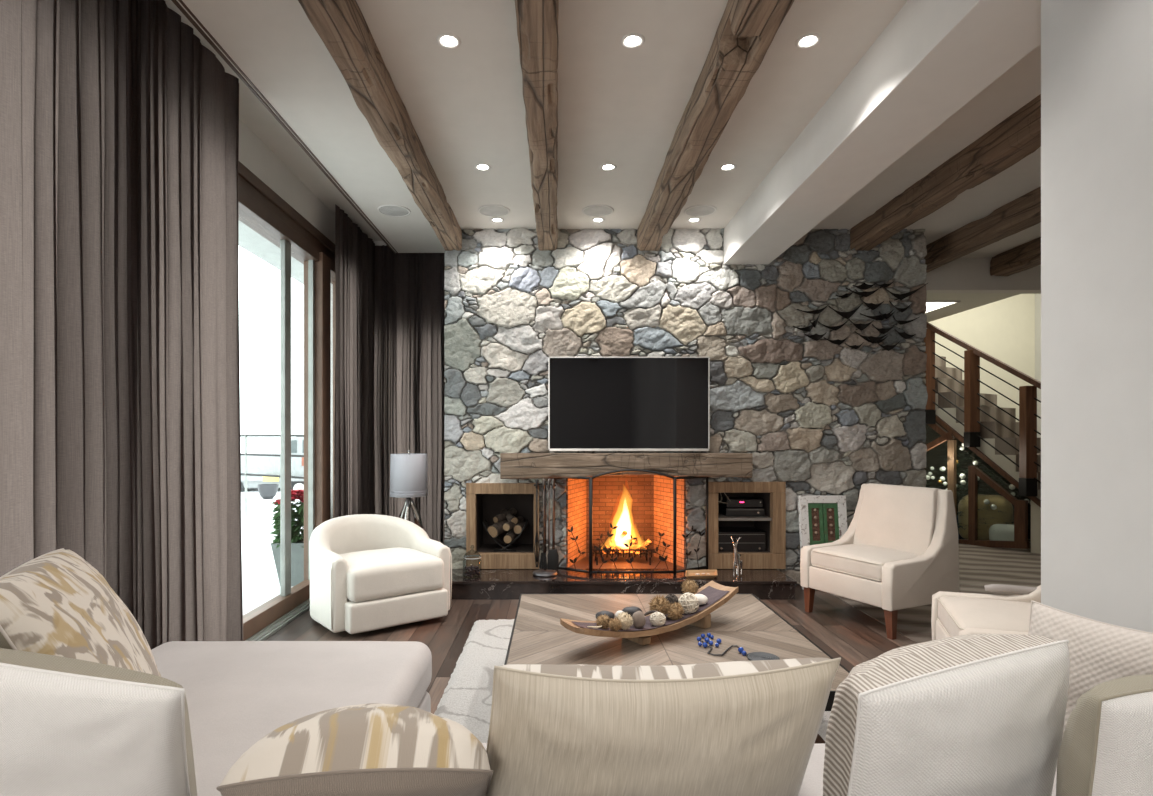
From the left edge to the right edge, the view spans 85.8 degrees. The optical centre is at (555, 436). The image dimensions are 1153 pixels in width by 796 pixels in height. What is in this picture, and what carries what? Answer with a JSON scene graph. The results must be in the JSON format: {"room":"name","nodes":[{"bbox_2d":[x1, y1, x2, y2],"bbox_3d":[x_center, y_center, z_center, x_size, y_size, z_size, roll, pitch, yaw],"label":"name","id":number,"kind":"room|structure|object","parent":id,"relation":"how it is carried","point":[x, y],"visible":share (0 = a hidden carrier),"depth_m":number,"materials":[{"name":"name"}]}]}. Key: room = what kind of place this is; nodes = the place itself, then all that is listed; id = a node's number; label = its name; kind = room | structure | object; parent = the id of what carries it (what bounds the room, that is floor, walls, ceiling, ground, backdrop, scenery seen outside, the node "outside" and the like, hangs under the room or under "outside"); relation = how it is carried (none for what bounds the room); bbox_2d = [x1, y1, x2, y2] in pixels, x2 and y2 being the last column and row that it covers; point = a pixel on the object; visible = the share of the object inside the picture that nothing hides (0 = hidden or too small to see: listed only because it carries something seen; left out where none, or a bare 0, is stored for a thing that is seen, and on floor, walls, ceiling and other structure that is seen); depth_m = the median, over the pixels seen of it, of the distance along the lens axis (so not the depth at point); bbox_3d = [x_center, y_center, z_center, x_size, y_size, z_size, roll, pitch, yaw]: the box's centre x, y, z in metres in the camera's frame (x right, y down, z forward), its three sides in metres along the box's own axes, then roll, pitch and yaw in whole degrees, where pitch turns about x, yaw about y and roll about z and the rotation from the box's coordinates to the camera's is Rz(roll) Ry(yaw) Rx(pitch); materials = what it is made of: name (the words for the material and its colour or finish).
{"room":"living room","nodes":[
{"label":"living room","id":0,"kind":"room"},
{"bbox_2d":[239,119,334,518],"bbox_3d":[-1.920,-0.330,1.625,0.160,3.060,8.650,0,0,0],"label":"wall","id":1,"kind":"structure","parent":0,"point":[254,154],"depth_m":4.28,"materials":[{"name":"paint"}]},
{"bbox_2d":[239,221,303,284],"bbox_3d":[-2.285,-1.625,3.000,0.570,0.150,12.000,0,0,0],"label":"roof overhang","id":2,"kind":"object","parent":1,"relation":"attached to","point":[250,240],"depth_m":5.13,"materials":[{"name":"grey metal"}]},
{"bbox_2d":[239,161,335,640],"bbox_3d":[-1.850,-0.185,3.000,0.260,2.770,4.800,0,0,0],"label":"door","id":3,"kind":"structure","parent":1,"relation":"in","point":[261,209],"depth_m":4.35,"materials":[{"name":"brown metal"}]},
{"bbox_2d":[164,0,1040,257],"bbox_3d":[2.550,-1.815,1.625,9.100,0.270,8.650,0,0,0],"label":"ceiling","id":4,"kind":"structure","parent":0,"point":[618,105],"depth_m":3.17,"materials":[{"name":"paint"}]},
{"bbox_2d":[171,0,397,253],"bbox_3d":[-1.458,-1.677,1.530,0.035,0.007,8.260,0,0,0],"label":"trim","id":5,"kind":"structure","parent":4,"relation":"attached to","point":[175,2],"depth_m":3.10,"materials":[{"name":"brown metal"}]},
{"bbox_2d":[298,0,461,250],"bbox_3d":[-0.832,-1.588,1.200,0.161,0.189,7.600,0,0,0],"label":"ceiling beam","id":6,"kind":"structure","parent":4,"relation":"attached to","point":[341,25],"depth_m":2.83,"materials":[{"name":"wood"}]},
{"bbox_2d":[378,205,410,216],"bbox_3d":[-1.200,-1.677,4.600,0.240,0.007,0.240,0,0,0],"label":"ceiling speaker","id":7,"kind":"object","parent":4,"relation":"attached to","point":[389,210],"visible":1,"depth_m":4.59,"materials":[{"name":"paint"}]},
{"bbox_2d":[436,33,460,48],"bbox_3d":[-0.455,-1.684,2.630,0.106,0.016,0.106,0,0,0],"label":"recessed light","id":8,"kind":"object","parent":4,"relation":"in","point":[447,39],"visible":1,"depth_m":2.62,"materials":[{"name":"paint"}]},
{"bbox_2d":[478,205,509,216],"bbox_3d":[-0.460,-1.677,4.600,0.240,0.007,0.240,0,0,0],"label":"ceiling speaker","id":9,"kind":"object","parent":4,"relation":"attached to","point":[486,210],"visible":1,"depth_m":4.59,"materials":[{"name":"paint"}]},
{"bbox_2d":[515,0,558,250],"bbox_3d":[-0.066,-1.588,1.200,0.177,0.187,7.600,0,0,0],"label":"ceiling beam","id":10,"kind":"structure","parent":4,"relation":"attached to","point":[537,20],"depth_m":2.79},
{"bbox_2d":[582,205,613,216],"bbox_3d":[0.310,-1.677,4.600,0.240,0.007,0.240,0,0,0],"label":"ceiling speaker","id":11,"kind":"object","parent":4,"relation":"attached to","point":[592,210],"visible":1,"depth_m":4.59,"materials":[{"name":"paint"}]},
{"bbox_2d":[620,33,644,48],"bbox_3d":[0.325,-1.684,2.630,0.106,0.016,0.106,0,0,0],"label":"recessed light","id":12,"kind":"object","parent":4,"relation":"in","point":[631,39],"visible":1,"depth_m":2.63,"materials":[{"name":"paint"}]},
{"bbox_2d":[684,205,716,216],"bbox_3d":[1.070,-1.677,4.600,0.240,0.007,0.240,0,0,0],"label":"ceiling speaker","id":13,"kind":"object","parent":4,"relation":"attached to","point":[697,210],"visible":1,"depth_m":4.59,"materials":[{"name":"paint"}]},
{"bbox_2d":[637,0,794,250],"bbox_3d":[0.745,-1.588,1.200,0.206,0.187,7.600,0,0,0],"label":"ceiling beam","id":14,"kind":"structure","parent":4,"relation":"attached to","point":[746,29],"depth_m":2.83,"materials":[{"name":"wood"}]},
{"bbox_2d":[795,33,821,48],"bbox_3d":[1.070,-1.684,2.630,0.106,0.016,0.106,0,0,0],"label":"recessed light","id":15,"kind":"object","parent":4,"relation":"in","point":[811,40],"visible":1,"depth_m":2.62,"materials":[{"name":"paint"}]},
{"bbox_2d":[850,94,1040,250],"bbox_3d":[2.455,-1.590,3.480,0.179,0.184,3.040,0,0,0],"label":"ceiling beam","id":16,"kind":"structure","parent":4,"relation":"attached to","point":[1017,136],"depth_m":3.69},
{"bbox_2d":[924,186,1040,272],"bbox_3d":[3.325,-1.589,3.880,0.179,0.185,3.840,0,0,0],"label":"ceiling beam","id":17,"kind":"structure","parent":4,"relation":"attached to","point":[1022,213],"depth_m":4.69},
{"bbox_2d":[990,237,1040,275],"bbox_3d":[4.155,-1.590,3.880,0.202,0.184,3.840,0,0,0],"label":"ceiling beam","id":18,"kind":"structure","parent":4,"relation":"attached to","point":[1023,257],"depth_m":5.49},
{"bbox_2d":[264,539,1040,713],"bbox_3d":[2.575,1.248,3.200,9.050,0.104,11.800,0,0,0],"label":"floor","id":19,"kind":"structure","parent":0,"point":[838,628],"depth_m":4.01,"materials":[{"name":"brown wood"}]},
{"bbox_2d":[0,0,242,649],"bbox_3d":[-1.617,-0.296,1.849,0.108,2.968,2.601,0,0,0],"label":"curtain","id":20,"kind":"object","parent":19,"relation":"on","point":[120,443],"visible":0.88,"depth_m":2.29,"materials":[{"name":"fabric"}]},
{"bbox_2d":[334,204,374,517],"bbox_3d":[-1.690,-0.296,5.217,0.112,2.968,0.970,0,0,0],"label":"curtain","id":21,"kind":"object","parent":19,"relation":"on","point":[354,447],"visible":0.81,"depth_m":5.15,"materials":[{"name":"fabric"}]},
{"bbox_2d":[309,514,451,633],"bbox_3d":[-1.212,0.878,4.165,0.818,0.643,0.851,0,0,-38],"label":"swivel chair","id":22,"kind":"object","parent":19,"relation":"on","point":[369,572],"visible":1,"depth_m":3.90,"materials":[{"name":"white fabric"}]},
{"bbox_2d":[339,547,443,601],"bbox_3d":[-1.139,0.880,4.071,0.622,0.222,0.601,0,0,-38],"label":"seat cushion","id":23,"kind":"object","parent":22,"relation":"on","point":[397,574],"depth_m":3.86,"materials":[{"name":"white fabric"}]},
{"bbox_2d":[374,245,444,544],"bbox_3d":[-1.338,-0.296,5.766,0.739,2.968,0.078,0,0,2],"label":"curtain","id":24,"kind":"object","parent":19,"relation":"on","point":[409,356],"visible":0.63,"depth_m":5.75,"materials":[{"name":"fabric"}]},
{"bbox_2d":[151,641,1056,795],"bbox_3d":[0.010,0.889,1.512,2.964,0.621,1.627,0,0,0],"label":"sectional sofa","id":25,"kind":"object","parent":19,"relation":"on","point":[238,693],"visible":0.27,"depth_m":1.89,"materials":[{"name":"fabric"}]},
{"bbox_2d":[0,548,160,676],"bbox_3d":[-1.071,0.500,1.428,0.265,0.465,0.737,0,0,-30],"label":"throw pillow","id":26,"kind":"object","parent":25,"relation":"on","point":[56,603],"visible":0.54,"depth_m":1.27,"materials":[{"name":"fabric"}]},
{"bbox_2d":[0,648,196,795],"bbox_3d":[-0.787,0.517,0.998,0.530,0.439,0.278,0,0,0],"label":"throw pillow","id":27,"kind":"object","parent":25,"relation":"on","point":[69,726],"visible":1,"depth_m":0.88,"materials":[{"name":"white fabric"}]},
{"bbox_2d":[151,641,431,795],"bbox_3d":[-0.963,0.840,1.652,1.018,0.196,1.348,0,0,0],"label":"cushion","id":28,"kind":"object","parent":25,"relation":"on","point":[238,693],"depth_m":1.90,"materials":[{"name":"fabric"}]},
{"bbox_2d":[216,703,492,795],"bbox_3d":[-0.366,0.599,1.082,0.534,0.300,0.332,0,0,0],"label":"throw pillow","id":29,"kind":"object","parent":25,"relation":"on","point":[371,749],"visible":0.99,"depth_m":0.96,"materials":[{"name":"beige fabric"}]},
{"bbox_2d":[486,657,840,795],"bbox_3d":[0.149,0.549,1.103,0.629,0.377,0.242,0,0,0],"label":"throw pillow","id":30,"kind":"object","parent":25,"relation":"on","point":[734,728],"visible":0.96,"depth_m":1.00,"materials":[{"name":"fabric"}]},
{"bbox_2d":[798,743,1056,795],"bbox_3d":[1.008,0.838,1.265,0.968,0.202,0.572,0,0,0],"label":"seat cushion","id":31,"kind":"object","parent":25,"relation":"on","point":[812,783],"depth_m":1.37,"materials":[{"name":"fabric"}]},
{"bbox_2d":[823,634,1069,795],"bbox_3d":[0.688,0.547,1.116,0.528,0.379,0.251,0,0,-18],"label":"throw pillow","id":32,"kind":"object","parent":25,"relation":"on","point":[972,714],"visible":1,"depth_m":1.00,"materials":[{"name":"fabric"}]},
{"bbox_2d":[1028,600,1152,738],"bbox_3d":[1.222,0.568,1.340,0.162,0.339,0.389,0,0,-22],"label":"throw pillow","id":33,"kind":"object","parent":25,"relation":"on","point":[1099,652],"visible":0.3,"depth_m":1.35,"materials":[{"name":"beige fabric"}]},
{"bbox_2d":[1056,675,1152,795],"bbox_3d":[0.940,0.551,0.970,0.321,0.371,0.205,0,0,0],"label":"throw pillow","id":34,"kind":"object","parent":25,"relation":"on","point":[1106,749],"visible":1,"depth_m":0.90,"materials":[{"name":"white fabric"}]},
{"bbox_2d":[450,568,796,598],"bbox_3d":[0.435,1.131,4.796,2.680,0.137,0.463,0,0,0],"label":"hearth slab","id":35,"kind":"object","parent":19,"relation":"on","point":[492,583],"visible":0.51,"depth_m":4.58,"materials":[{"name":"black stone"}]},
{"bbox_2d":[463,555,481,577],"bbox_3d":[-0.635,0.939,4.700,0.140,0.244,0.140,0,0,0],"label":"glass jar","id":36,"kind":"object","parent":35,"relation":"on","point":[471,572],"visible":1,"depth_m":4.67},
{"bbox_2d":[533,478,558,576],"bbox_3d":[-0.080,0.691,4.790,0.201,0.745,0.190,0,0,0],"label":"tool","id":37,"kind":"object","parent":35,"relation":"on","point":[552,563],"visible":1,"depth_m":4.77,"materials":[{"name":"grey metal"}]},
{"bbox_2d":[552,469,707,575],"bbox_3d":[0.590,0.653,4.829,1.240,0.816,0.208,0,0,0],"label":"fire screen","id":38,"kind":"object","parent":35,"relation":"on","point":[590,571],"visible":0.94,"depth_m":4.74,"materials":[{"name":"black metal"}]},
{"bbox_2d":[685,569,717,578],"bbox_3d":[1.105,1.046,4.710,0.325,0.033,0.197,0,0,-7],"label":"wooden tray","id":39,"kind":"object","parent":35,"relation":"on","point":[712,573],"visible":1,"depth_m":4.72,"materials":[{"name":"brown wood"}]},
{"bbox_2d":[730,536,742,577],"bbox_3d":[1.365,0.900,4.681,0.087,0.312,0.202,0,0,28],"label":"deer figurine","id":40,"kind":"object","parent":35,"relation":"on","point":[737,559],"visible":1,"depth_m":4.64,"materials":[{"name":"silver metal"}]},
{"bbox_2d":[434,619,830,742],"bbox_3d":[0.396,1.181,2.809,1.850,0.030,2.426,0,0,0],"label":"shag rug","id":41,"kind":"object","parent":19,"relation":"on","point":[466,700],"visible":0.1,"depth_m":2.99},
{"bbox_2d":[504,594,849,743],"bbox_3d":[0.410,0.980,2.555,1.184,0.361,1.220,0,0,0],"label":"coffee table","id":42,"kind":"object","parent":41,"relation":"on","point":[538,636],"visible":0.38,"depth_m":2.46,"materials":[{"name":"brown wood"}]},
{"bbox_2d":[560,581,738,644],"bbox_3d":[0.404,0.724,2.500,0.854,0.150,0.176,0,0,-36],"label":"tray","id":43,"kind":"object","parent":42,"relation":"on","point":[717,594],"visible":0.73,"depth_m":2.47,"materials":[{"name":"brown wood"}]},
{"bbox_2d":[596,614,609,628],"bbox_3d":[0.180,0.701,2.352,0.062,0.061,0.064,0,0,0],"label":"pod","id":44,"kind":"object","parent":43,"relation":"in","point":[603,620],"visible":0.95,"depth_m":2.34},
{"bbox_2d":[608,618,622,631],"bbox_3d":[0.220,0.703,2.323,0.058,0.059,0.058,0,0,0],"label":"pod","id":45,"kind":"object","parent":43,"relation":"in","point":[613,624],"visible":1,"depth_m":2.31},
{"bbox_2d":[615,612,632,629],"bbox_3d":[0.263,0.709,2.383,0.073,0.073,0.073,0,0,0],"label":"pod","id":46,"kind":"object","parent":43,"relation":"in","point":[625,619],"visible":0.75,"depth_m":2.36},
{"bbox_2d":[622,606,641,616],"bbox_3d":[0.305,0.704,2.492,0.088,0.046,0.057,0,0,0],"label":"pebble","id":47,"kind":"object","parent":43,"relation":"in","point":[631,610],"visible":0.52,"depth_m":2.48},
{"bbox_2d":[632,611,645,627],"bbox_3d":[0.325,0.715,2.428,0.052,0.069,0.050,0,0,0],"label":"pebble","id":48,"kind":"object","parent":43,"relation":"in","point":[639,620],"visible":0.97,"depth_m":2.41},
{"bbox_2d":[650,612,665,625],"bbox_3d":[0.405,0.724,2.463,0.064,0.056,0.066,0,0,0],"label":"twine ball","id":49,"kind":"object","parent":43,"relation":"in","point":[656,618],"visible":1,"depth_m":2.44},
{"bbox_2d":[648,595,668,614],"bbox_3d":[0.429,0.701,2.560,0.099,0.101,0.100,0,0,0],"label":"pod","id":50,"kind":"object","parent":43,"relation":"in","point":[659,604],"visible":0.81,"depth_m":2.54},
{"bbox_2d":[666,601,684,619],"bbox_3d":[0.486,0.711,2.532,0.084,0.082,0.086,0,0,0],"label":"pod","id":51,"kind":"object","parent":43,"relation":"in","point":[675,611],"visible":1,"depth_m":2.51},
{"bbox_2d":[678,592,698,613],"bbox_3d":[0.552,0.693,2.586,0.086,0.087,0.088,0,0,0],"label":"twine ball","id":52,"kind":"object","parent":43,"relation":"in","point":[689,601],"visible":0.91,"depth_m":2.56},
{"bbox_2d":[681,579,698,593],"bbox_3d":[0.581,0.655,2.692,0.082,0.080,0.081,0,0,0],"label":"pod","id":53,"kind":"object","parent":43,"relation":"in","point":[689,586],"visible":0.88,"depth_m":2.67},
{"bbox_2d":[697,633,746,655],"bbox_3d":[0.624,0.789,2.353,0.161,0.022,0.266,0,0,0],"label":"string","id":54,"kind":"object","parent":42,"relation":"on","point":[740,649],"visible":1,"depth_m":2.36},
{"bbox_2d":[746,652,779,660],"bbox_3d":[0.745,0.794,2.226,0.112,0.012,0.106,0,0,0],"label":"coaster","id":55,"kind":"object","parent":42,"relation":"on","point":[752,656],"visible":0.77,"depth_m":2.23,"materials":[{"name":"stone"}]},
{"bbox_2d":[814,734,824,743],"bbox_3d":[0.410,1.087,2.555,1.084,0.025,1.120,0,0,0],"label":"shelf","id":56,"kind":"object","parent":42,"relation":"attached to","point":[819,740],"depth_m":2.20,"materials":[{"name":"brown wood"}]},
{"bbox_2d":[798,496,847,589],"bbox_3d":[2.125,0.833,4.915,0.370,0.734,0.128,0,0,0],"label":"picture frame","id":57,"kind":"object","parent":19,"relation":"on","point":[822,519],"visible":0.59,"depth_m":4.92,"materials":[{"name":"white wood"}]},
{"bbox_2d":[808,503,823,544],"bbox_3d":[2.064,0.833,4.915,0.115,0.611,0.024,0,-7,0],"label":"shutter","id":58,"kind":"object","parent":57,"relation":"hanging from","point":[815,510],"depth_m":4.92,"materials":[{"name":"green paint"}]},
{"bbox_2d":[822,503,838,542],"bbox_3d":[2.186,0.833,4.915,0.115,0.611,0.024,0,-7,0],"label":"shutter","id":59,"kind":"object","parent":57,"relation":"hanging from","point":[830,511],"depth_m":4.93,"materials":[{"name":"green paint"}]},
{"bbox_2d":[800,483,959,639],"bbox_3d":[2.119,0.764,4.092,0.651,0.872,0.700,0,0,-25],"label":"accent chair","id":60,"kind":"object","parent":19,"relation":"on","point":[899,548],"visible":0.98,"depth_m":3.94,"materials":[{"name":"beige fabric"}]},
{"bbox_2d":[811,544,919,581],"bbox_3d":[2.063,0.808,4.066,0.502,0.150,0.556,0,0,-25],"label":"seat cushion","id":61,"kind":"object","parent":60,"relation":"on","point":[850,562],"depth_m":3.97,"materials":[{"name":"beige fabric"}]},
{"bbox_2d":[926,405,1030,530],"bbox_3d":[5.026,0.409,7.457,1.563,1.581,1.562,0,0,23],"label":"tree","id":62,"kind":"object","parent":19,"relation":"on","point":[961,475],"visible":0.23,"depth_m":7.24,"materials":[{"name":"green plant"}]},
{"bbox_2d":[931,585,1040,640],"bbox_3d":[2.006,0.764,2.599,0.651,0.872,0.700,0,0,23],"label":"accent chair","id":63,"kind":"object","parent":19,"relation":"on","point":[953,613],"visible":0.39,"depth_m":2.67,"materials":[{"name":"beige fabric"}]},
{"bbox_2d":[938,596,1030,636],"bbox_3d":[1.949,0.808,2.623,0.502,0.150,0.556,0,0,23],"label":"seat cushion","id":64,"kind":"object","parent":63,"relation":"on","point":[956,614],"depth_m":2.64,"materials":[{"name":"beige fabric"}]},
{"bbox_2d":[984,584,1036,593],"bbox_3d":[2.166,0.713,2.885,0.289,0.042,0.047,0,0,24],"label":"throw","id":65,"kind":"object","parent":63,"relation":"on","point":[1001,588],"visible":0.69,"depth_m":2.89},
{"bbox_2d":[958,494,1013,539],"bbox_3d":[4.862,0.919,7.021,0.523,0.538,0.306,0,0,30],"label":"armchair","id":66,"kind":"object","parent":19,"relation":"on","point":[1003,505],"visible":0.6,"depth_m":6.90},
{"bbox_2d":[935,356,1040,507],"bbox_3d":[5.071,0.088,7.109,1.020,2.613,2.710,0,0,-31],"label":"staircase","id":67,"kind":"structure","parent":19,"relation":"on","point":[997,461],"depth_m":7.00,"materials":[{"name":"wood"}]},
{"bbox_2d":[926,423,1029,548],"bbox_3d":[4.555,0.427,7.014,0.060,1.760,1.347,0,0,-31],"label":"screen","id":68,"kind":"object","parent":67,"relation":"attached to","point":[1020,506],"visible":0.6,"depth_m":6.86,"materials":[{"name":"brown wood"}]},
{"bbox_2d":[924,322,1040,495],"bbox_3d":[4.638,-0.274,6.782,0.152,2.648,1.909,0,0,-31],"label":"stair railing","id":69,"kind":"object","parent":67,"relation":"attached to","point":[1028,399],"visible":0.62,"depth_m":6.80,"materials":[{"name":"brown wood"}]},
{"bbox_2d":[989,524,1013,540],"bbox_3d":[4.900,1.069,6.760,0.142,0.241,0.306,0,0,-40],"label":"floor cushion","id":70,"kind":"object","parent":19,"relation":"on","point":[1003,532],"visible":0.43,"depth_m":6.73,"materials":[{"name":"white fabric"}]},
{"bbox_3d":[-1.210,0.980,5.100,0.260,0.440,0.260,0,0,0],"label":"side table","id":71,"kind":"object","parent":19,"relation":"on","visible":0},
{"bbox_2d":[390,450,427,527],"bbox_3d":[-1.210,0.434,5.100,0.307,0.661,0.307,0,0,0],"label":"table lamp","id":72,"kind":"object","parent":71,"relation":"on","point":[408,471],"visible":0.94,"depth_m":4.98,"materials":[{"name":"fabric"}]},
{"bbox_2d":[444,228,927,584],"bbox_3d":[1.042,-0.240,5.397,3.885,2.880,0.845,0,0,0],"label":"wall","id":73,"kind":"structure","parent":0,"point":[821,417],"depth_m":5.00,"materials":[{"name":"stone"}]},
{"bbox_2d":[466,483,538,568],"bbox_3d":[-0.428,0.716,5.218,0.585,0.689,0.485,0,0,0],"label":"firewood cabinet","id":74,"kind":"object","parent":73,"relation":"attached to","point":[484,501],"visible":0.83,"depth_m":4.97,"materials":[{"name":"brown wood"}]},
{"bbox_2d":[482,519,527,551],"bbox_3d":[-0.420,0.818,5.170,0.372,0.242,0.194,0,0,0],"label":"rack","id":75,"kind":"object","parent":74,"relation":"in","point":[520,534],"visible":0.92,"depth_m":5.08,"materials":[{"name":"black metal"}]},
{"bbox_2d":[487,519,507,537],"bbox_3d":[-0.461,0.753,5.199,0.106,0.149,0.303,0,0,24],"label":"log","id":76,"kind":"object","parent":75,"relation":"on","point":[496,529],"visible":0.7,"depth_m":5.08,"materials":[{"name":"brown wood"}]},
{"bbox_2d":[493,508,516,522],"bbox_3d":[-0.430,0.664,5.245,0.064,0.108,0.253,0,0,36],"label":"log","id":77,"kind":"object","parent":76,"relation":"on","point":[499,518],"visible":0.87,"depth_m":5.20,"materials":[{"name":"brown wood"}]},
{"bbox_2d":[504,528,517,542],"bbox_3d":[-0.367,0.815,5.190,0.078,0.107,0.279,0,0,12],"label":"log","id":78,"kind":"object","parent":75,"relation":"on","point":[509,537],"visible":0.84,"depth_m":5.08,"materials":[{"name":"brown wood"}]},
{"bbox_2d":[503,516,523,530],"bbox_3d":[-0.352,0.723,5.187,0.071,0.090,0.294,0,0,22],"label":"log","id":79,"kind":"object","parent":78,"relation":"on","point":[507,526],"visible":0.83,"depth_m":5.07,"materials":[{"name":"brown wood"}]},
{"bbox_2d":[566,475,685,568],"bbox_3d":[0.568,0.686,5.287,1.005,0.813,0.565,0,0,0],"label":"firebox","id":80,"kind":"object","parent":73,"relation":"attached to","point":[639,505],"depth_m":5.46,"materials":[{"name":"brick"}]},
{"bbox_2d":[603,545,643,553],"bbox_3d":[0.570,0.950,5.250,0.349,0.072,0.070,0,0,-10],"label":"log","id":81,"kind":"object","parent":80,"relation":"on","point":[616,546],"visible":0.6,"depth_m":5.22,"materials":[{"name":"brown"}]},
{"bbox_2d":[609,539,637,544],"bbox_3d":[0.570,0.890,5.250,0.246,0.073,0.058,0,0,24],"label":"log","id":82,"kind":"object","parent":81,"relation":"on","point":[611,541],"visible":0.9,"depth_m":5.23,"materials":[{"name":"brown"}]},
{"bbox_2d":[500,453,752,478],"bbox_3d":[0.545,0.227,4.894,1.950,0.200,0.217,0,0,0],"label":"mantel beam","id":83,"kind":"structure","parent":73,"relation":"attached to","point":[512,465],"depth_m":4.80,"materials":[{"name":"brown wood"}]},
{"bbox_2d":[548,357,709,450],"bbox_3d":[0.579,-0.262,4.939,1.277,0.748,0.066,0,0,0],"label":"television","id":84,"kind":"object","parent":73,"relation":"attached to","point":[595,403],"visible":1,"depth_m":4.91,"materials":[{"name":"black plastic"}]},
{"bbox_2d":[708,481,785,568],"bbox_3d":[1.530,0.711,5.218,0.628,0.699,0.485,0,0,0],"label":"media cabinet","id":85,"kind":"object","parent":73,"relation":"attached to","point":[773,494],"visible":0.75,"depth_m":4.97,"materials":[{"name":"brown wood"}]},
{"bbox_2d":[718,504,764,515],"bbox_3d":[1.560,0.619,5.234,0.320,0.067,0.292,0,0,0],"label":"stereo receiver","id":86,"kind":"object","parent":85,"relation":"on","point":[723,510],"visible":0.77,"depth_m":5.10,"materials":[{"name":"black plastic"}]},
{"bbox_2d":[719,497,762,507],"bbox_3d":[1.560,0.549,5.234,0.300,0.068,0.252,0,0,0],"label":"media box","id":87,"kind":"object","parent":86,"relation":"on","point":[735,502],"visible":1,"depth_m":5.12,"materials":[{"name":"black plastic"}]},
{"bbox_2d":[718,527,765,550],"bbox_3d":[1.520,0.858,5.224,0.400,0.156,0.312,0,0,0],"label":"amplifier","id":88,"kind":"object","parent":85,"relation":"in","point":[752,538],"visible":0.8,"depth_m":5.08,"materials":[{"name":"black plastic"}]},
{"bbox_2d":[718,512,771,520],"bbox_3d":[1.522,0.665,5.224,0.435,0.022,0.448,0,0,0],"label":"shelf","id":89,"kind":"object","parent":85,"relation":"attached to","point":[768,517],"depth_m":5.00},
{"bbox_2d":[793,281,927,350],"bbox_3d":[2.401,-0.959,4.939,1.059,0.557,0.141,0,0,0],"label":"wall sculpture","id":90,"kind":"object","parent":73,"relation":"attached to","point":[864,286],"visible":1,"depth_m":4.92,"materials":[{"name":"metal"}]},
{"bbox_2d":[723,0,1040,264],"bbox_3d":[1.537,-1.542,3.490,0.366,0.295,3.079,0,0,0],"label":"ceiling beam","id":91,"kind":"structure","parent":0,"point":[933,57],"depth_m":2.72,"materials":[{"name":"paint"}]},
{"bbox_2d":[926,293,1021,321],"bbox_3d":[3.590,-2.240,7.525,1.780,1.720,3.150,0,0,0],"label":"ceiling","id":92,"kind":"structure","parent":0,"point":[968,301],"depth_m":6.27,"materials":[{"name":"beige paint"}]},
{"bbox_2d":[925,301,959,313],"bbox_3d":[3.710,-1.373,6.565,0.760,0.016,0.590,0,0,0],"label":"recessed light","id":93,"kind":"object","parent":92,"relation":"in","point":[931,305],"visible":0.33,"depth_m":6.42,"materials":[{"name":"paint"}]},
{"bbox_2d":[926,302,954,311],"bbox_3d":[3.710,-1.377,6.565,0.720,0.009,0.550,0,0,0],"label":"diffuser","id":94,"kind":"object","parent":93,"relation":"attached to","point":[931,306],"depth_m":6.47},
{"bbox_2d":[924,421,1030,538],"bbox_3d":[5.585,0.153,7.285,0.040,2.095,2.745,0,0,-31],"label":"wall","id":95,"kind":"structure","parent":0,"point":[931,434],"depth_m":7.95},
{"bbox_2d":[926,294,1034,421],"bbox_3d":[4.900,-0.950,9.075,4.400,4.300,0.150,0,0,0],"label":"wall","id":96,"kind":"structure","parent":0,"point":[1004,329],"depth_m":9.00,"materials":[{"name":"beige paint"}]},
{"bbox_2d":[924,258,1040,292],"bbox_3d":[5.000,-1.615,5.885,4.200,0.470,0.130,0,0,0],"label":"wall","id":97,"kind":"structure","parent":0,"point":[961,275],"depth_m":5.82,"materials":[{"name":"paint"}]},
{"bbox_2d":[1031,500,1040,553],"bbox_3d":[5.252,0.908,5.932,0.060,0.584,1.185,0,0,-31],"label":"wall","id":98,"kind":"structure","parent":0,"point":[1035,509],"depth_m":6.39,"materials":[{"name":"beige paint"}]},
{"bbox_2d":[1035,294,1040,437],"bbox_3d":[7.025,-0.950,5.525,0.150,4.300,7.150,0,0,0],"label":"wall","id":99,"kind":"structure","parent":0,"point":[1037,296],"depth_m":8.93,"materials":[{"name":"paint"}]},
{"bbox_2d":[1041,0,1152,632],"bbox_3d":[4.311,-0.245,-0.375,5.578,2.890,4.650,0,0,0],"label":"wall","id":100,"kind":"structure","parent":0,"point":[1097,55],"depth_m":1.75,"materials":[{"name":"paint"}]},
{"label":"outside","id":101,"kind":"structure","parent":0,"visible":0},
{"bbox_2d":[241,488,301,614],"bbox_3d":[-14.000,1.625,20.000,52.000,0.750,80.000,0,0,0],"label":"ground","id":102,"kind":"structure","parent":101,"point":[260,581],"depth_m":6.71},
{"bbox_2d":[257,484,278,498],"bbox_3d":[-7.200,1.369,15.500,0.492,0.361,0.492,0,0,0],"label":"bowl planter","id":103,"kind":"object","parent":102,"relation":"on","point":[266,491],"visible":1,"depth_m":15.34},
{"bbox_2d":[240,434,303,527],"bbox_3d":[-6.350,0.750,11.300,7.611,1.600,0.039,0,0,34],"label":"fence","id":104,"kind":"object","parent":102,"relation":"on","point":[245,454],"visible":0.17,"depth_m":10.46,"materials":[{"name":"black metal"}]},
{"bbox_2d":[241,437,303,491],"bbox_3d":[-7.917,0.894,18.325,3.415,1.844,1.950,0,0,0],"label":"pickup truck","id":105,"kind":"object","parent":102,"relation":"on","point":[266,465],"visible":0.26,"depth_m":17.50,"materials":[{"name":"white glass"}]},
{"bbox_2d":[269,489,303,585],"bbox_3d":[-2.203,0.848,5.299,0.469,0.804,0.472,0,0,0],"label":"poinsettia","id":106,"kind":"object","parent":102,"relation":"on","point":[297,538],"visible":0.41,"depth_m":5.16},
{"bbox_2d":[271,540,303,585],"bbox_3d":[-2.200,1.065,5.300,0.330,0.370,0.330,0,0,0],"label":"planter","id":107,"kind":"object","parent":102,"relation":"on","point":[297,546],"depth_m":5.16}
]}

